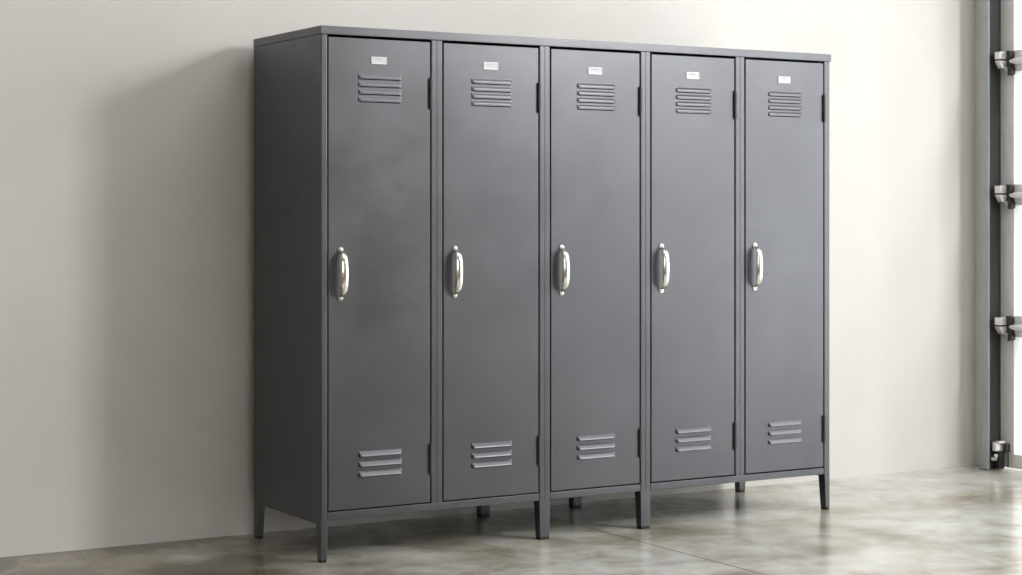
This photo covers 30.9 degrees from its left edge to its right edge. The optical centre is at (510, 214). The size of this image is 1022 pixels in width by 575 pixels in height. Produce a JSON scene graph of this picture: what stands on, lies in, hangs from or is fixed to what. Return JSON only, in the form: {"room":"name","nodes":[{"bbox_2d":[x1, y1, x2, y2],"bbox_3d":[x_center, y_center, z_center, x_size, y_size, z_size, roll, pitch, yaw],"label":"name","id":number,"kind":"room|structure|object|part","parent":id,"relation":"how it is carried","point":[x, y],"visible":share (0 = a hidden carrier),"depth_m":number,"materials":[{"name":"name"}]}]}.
{"room":"garage","nodes":[
{"label":"garage","id":0,"kind":"room"},
{"bbox_2d":[0,0,974,556],"bbox_3d":[-1.447,-1.013,6.406,8.552,4.300,0.200,0,0,-31],"label":"wall","id":1,"kind":"structure","parent":0,"point":[127,126],"depth_m":6.52,"materials":[{"name":"white paint"}]},
{"bbox_2d":[0,465,1021,574],"bbox_3d":[0.825,1.212,2.501,8.472,0.150,9.237,0,0,-31],"label":"floor","id":2,"kind":"structure","parent":0,"point":[965,520],"depth_m":6.46,"materials":[{"name":"concrete"}]},
{"bbox_2d":[253,25,830,562],"bbox_3d":[0.172,0.259,6.814,2.158,1.756,0.598,0,0,-31],"label":"lockers","id":3,"kind":"object","parent":2,"relation":"on","point":[489,270],"visible":1,"depth_m":6.45,"materials":[{"name":"grey metal"}]},
{"bbox_3d":[-0.884,1.061,6.510,0.026,0.131,0.042,0,0,-31],"label":"leg","id":4,"kind":"part","parent":3,"relation":"part of","materials":[{"name":"grey metal"}]},
{"bbox_3d":[-0.764,0.211,6.282,0.002,1.603,0.556,0,0,-31],"label":"panel","id":5,"kind":"part","parent":3,"relation":"part of","materials":[{"name":"grey metal"}]},
{"bbox_3d":[-0.619,1.061,6.064,0.026,0.131,0.040,0,0,-31],"label":"leg","id":6,"kind":"part","parent":3,"relation":"part of","materials":[{"name":"grey metal"}]},
{"bbox_3d":[-0.616,0.204,6.056,0.024,1.590,0.022,0,0,-31],"label":"post","id":7,"kind":"part","parent":3,"relation":"part of","materials":[{"name":"grey metal"}]},
{"bbox_3d":[-0.551,0.194,6.060,0.031,0.181,0.039,0,0,-31],"label":"handle","id":8,"kind":"part","parent":3,"relation":"part of","materials":[{"name":"silver metal"}]},
{"bbox_3d":[-0.440,0.193,6.160,0.377,1.554,0.020,0,0,-31],"label":"door","id":9,"kind":"part","parent":3,"relation":"part of","materials":[{"name":"grey metal"}]},
{"bbox_2d":[358,73,401,102],"bbox_3d":[-0.434,-0.422,6.149,0.162,0.094,0.004,0,0,-31],"label":"vent","id":10,"kind":"object","parent":3,"relation":"attached to","point":[380,92],"depth_m":6.15,"materials":[{"name":"grey metal"}]},
{"bbox_2d":[358,448,401,476],"bbox_3d":[-0.433,0.823,6.147,0.162,0.084,0.010,0,0,-31],"label":"vent","id":11,"kind":"object","parent":3,"relation":"attached to","point":[364,461],"depth_m":6.15,"materials":[{"name":"grey metal"}]},
{"bbox_3d":[-0.257,0.986,6.271,0.813,0.025,0.023,0,0,-31],"label":"rail","id":12,"kind":"part","parent":3,"relation":"part of","materials":[{"name":"grey metal"}]},
{"bbox_3d":[-0.256,0.191,6.269,0.044,1.565,0.022,0,0,-31],"label":"post","id":13,"kind":"part","parent":3,"relation":"part of","materials":[{"name":"grey metal"}]},
{"bbox_3d":[-0.182,0.194,6.279,0.031,0.181,0.039,0,0,-31],"label":"handle","id":14,"kind":"part","parent":3,"relation":"part of","materials":[{"name":"silver metal"}]},
{"bbox_3d":[-0.103,1.061,6.973,0.044,0.131,0.042,0,0,-31],"label":"leg","id":15,"kind":"part","parent":3,"relation":"part of","materials":[{"name":"grey metal"}]},
{"bbox_3d":[-0.071,0.193,6.379,0.377,1.554,0.020,0,0,-31],"label":"door","id":16,"kind":"part","parent":3,"relation":"part of","materials":[{"name":"grey metal"}]},
{"bbox_2d":[471,78,511,106],"bbox_3d":[-0.065,-0.422,6.369,0.162,0.094,0.004,0,0,-31],"label":"vent","id":17,"kind":"object","parent":3,"relation":"attached to","point":[488,96],"depth_m":6.37,"materials":[{"name":"grey metal"}]},
{"bbox_2d":[471,440,511,467],"bbox_3d":[-0.064,0.823,6.366,0.162,0.084,0.010,0,0,-31],"label":"vent","id":18,"kind":"object","parent":3,"relation":"attached to","point":[499,450],"depth_m":6.37,"materials":[{"name":"grey metal"}]},
{"bbox_3d":[0.164,-0.605,6.828,2.158,0.028,0.566,0,0,-31],"label":"panel","id":19,"kind":"part","parent":3,"relation":"part of","materials":[{"name":"grey metal"}]},
{"bbox_3d":[0.108,1.061,6.496,0.044,0.131,0.040,0,0,-31],"label":"leg","id":20,"kind":"part","parent":3,"relation":"part of","materials":[{"name":"grey metal"}]},
{"bbox_3d":[0.113,0.204,6.488,0.044,1.590,0.022,0,0,-31],"label":"post","id":21,"kind":"part","parent":3,"relation":"part of","materials":[{"name":"grey metal"}]},
{"bbox_3d":[0.187,0.194,6.498,0.031,0.181,0.039,0,0,-31],"label":"handle","id":22,"kind":"part","parent":3,"relation":"part of","materials":[{"name":"silver metal"}]},
{"bbox_3d":[0.158,0.988,6.831,2.142,0.002,0.545,0,0,-31],"label":"panel","id":23,"kind":"part","parent":3,"relation":"part of","materials":[{"name":"grey metal"}]},
{"bbox_3d":[0.252,1.061,7.184,0.044,0.131,0.042,0,0,-31],"label":"leg","id":24,"kind":"part","parent":3,"relation":"part of","materials":[{"name":"grey metal"}]},
{"bbox_3d":[0.298,0.193,6.598,0.377,1.554,0.020,0,0,-31],"label":"door","id":25,"kind":"part","parent":3,"relation":"part of","materials":[{"name":"grey metal"}]},
{"bbox_3d":[0.297,0.986,6.599,0.385,0.025,0.023,0,0,-31],"label":"rail","id":26,"kind":"part","parent":3,"relation":"part of","materials":[{"name":"grey metal"}]},
{"bbox_2d":[577,83,614,109],"bbox_3d":[0.304,-0.422,6.588,0.162,0.094,0.004,0,0,-31],"label":"vent","id":27,"kind":"object","parent":3,"relation":"attached to","point":[598,92],"depth_m":6.59,"materials":[{"name":"grey metal"}]},
{"bbox_2d":[577,433,614,458],"bbox_3d":[0.305,0.823,6.585,0.162,0.084,0.010,0,0,-31],"label":"vent","id":28,"kind":"object","parent":3,"relation":"attached to","point":[607,442],"depth_m":6.58,"materials":[{"name":"grey metal"}]},
{"bbox_3d":[0.477,1.061,6.715,0.044,0.131,0.040,0,0,-31],"label":"leg","id":29,"kind":"part","parent":3,"relation":"part of","materials":[{"name":"grey metal"}]},
{"bbox_3d":[0.482,0.204,6.707,0.044,1.590,0.022,0,0,-31],"label":"post","id":30,"kind":"part","parent":3,"relation":"part of","materials":[{"name":"grey metal"}]},
{"bbox_3d":[0.556,0.194,6.718,0.031,0.181,0.039,0,0,-31],"label":"handle","id":31,"kind":"part","parent":3,"relation":"part of","materials":[{"name":"silver metal"}]},
{"bbox_3d":[0.667,0.193,6.817,0.377,1.554,0.020,0,0,-31],"label":"door","id":32,"kind":"part","parent":3,"relation":"part of","materials":[{"name":"grey metal"}]},
{"bbox_2d":[676,87,710,113],"bbox_3d":[0.673,-0.422,6.807,0.162,0.094,0.004,0,0,-31],"label":"vent","id":33,"kind":"object","parent":3,"relation":"attached to","point":[700,98],"depth_m":6.81,"materials":[{"name":"grey metal"}]},
{"bbox_2d":[676,426,711,451],"bbox_3d":[0.674,0.823,6.804,0.162,0.084,0.010,0,0,-31],"label":"vent","id":34,"kind":"object","parent":3,"relation":"attached to","point":[700,445],"depth_m":6.81,"materials":[{"name":"grey metal"}]},
{"bbox_3d":[0.850,0.986,6.928,0.813,0.025,0.023,0,0,-31],"label":"rail","id":35,"kind":"part","parent":3,"relation":"part of","materials":[{"name":"grey metal"}]},
{"bbox_3d":[0.851,0.191,6.926,0.044,1.565,0.022,0,0,-31],"label":"post","id":36,"kind":"part","parent":3,"relation":"part of","materials":[{"name":"grey metal"}]},
{"bbox_3d":[0.941,1.061,7.593,0.034,0.131,0.042,0,0,-31],"label":"leg","id":37,"kind":"part","parent":3,"relation":"part of","materials":[{"name":"grey metal"}]},
{"bbox_3d":[0.925,0.194,6.937,0.031,0.181,0.039,0,0,-31],"label":"handle","id":38,"kind":"part","parent":3,"relation":"part of","materials":[{"name":"silver metal"}]},
{"bbox_3d":[1.036,0.193,7.037,0.377,1.554,0.020,0,0,-31],"label":"door","id":39,"kind":"part","parent":3,"relation":"part of","materials":[{"name":"grey metal"}]},
{"bbox_2d":[768,91,801,116],"bbox_3d":[1.042,-0.422,7.026,0.162,0.094,0.004,0,0,-31],"label":"vent","id":40,"kind":"object","parent":3,"relation":"attached to","point":[786,108],"depth_m":7.02,"materials":[{"name":"grey metal"}]},
{"bbox_2d":[768,419,801,443],"bbox_3d":[1.044,0.823,7.023,0.162,0.084,0.010,0,0,-31],"label":"vent","id":41,"kind":"object","parent":3,"relation":"attached to","point":[796,424],"depth_m":7.02,"materials":[{"name":"grey metal"}]},
{"bbox_3d":[1.087,0.211,7.380,0.002,1.603,0.556,0,0,-31],"label":"panel","id":42,"kind":"part","parent":3,"relation":"part of","materials":[{"name":"grey metal"}]},
{"bbox_3d":[1.209,1.061,7.150,0.025,0.131,0.040,0,0,-31],"label":"leg","id":43,"kind":"part","parent":3,"relation":"part of","materials":[{"name":"grey metal"}]},
{"bbox_3d":[1.212,0.204,7.141,0.028,1.590,0.022,0,0,-31],"label":"post","id":44,"kind":"part","parent":3,"relation":"part of","materials":[{"name":"grey metal"}]},
{"bbox_2d":[975,0,1021,465],"bbox_3d":[4.450,-1.013,4.653,0.200,4.300,8.837,0,0,-31],"label":"wall","id":45,"kind":"structure","parent":0,"point":[977,2],"depth_m":8.39,"materials":[{"name":"white paint"}]},
{"bbox_2d":[974,0,1000,468],"bbox_3d":[2.125,-0.663,8.287,0.112,3.600,0.088,0,0,-31],"label":"door track","id":46,"kind":"object","parent":45,"relation":"attached to","point":[990,9],"visible":1,"depth_m":8.26,"materials":[{"name":"metal"}]},
{"bbox_2d":[991,0,1021,468],"bbox_3d":[3.599,-0.675,5.883,0.121,3.611,5.602,0,0,-31],"label":"door","id":47,"kind":"structure","parent":45,"relation":"in","point":[1008,454],"depth_m":8.23,"materials":[{"name":"grey metal"}]},
{"bbox_3d":[2.192,1.075,8.241,0.048,0.112,0.055,0,0,-31],"label":"plate","id":48,"kind":"part","parent":47,"relation":"part of","materials":[{"name":"black metal"}]},
{"bbox_3d":[2.201,-0.675,8.234,0.038,0.112,0.085,0,0,-31],"label":"hinge plate","id":49,"kind":"part","parent":47,"relation":"part of","materials":[{"name":"silver metal"}]},
{"bbox_3d":[2.201,-0.080,8.234,0.038,0.112,0.085,0,0,-31],"label":"hinge plate","id":50,"kind":"part","parent":47,"relation":"part of","materials":[{"name":"silver metal"}]},
{"bbox_3d":[2.201,0.505,8.234,0.038,0.112,0.085,0,0,-31],"label":"hinge plate","id":51,"kind":"part","parent":47,"relation":"part of","materials":[{"name":"silver metal"}]}
]}

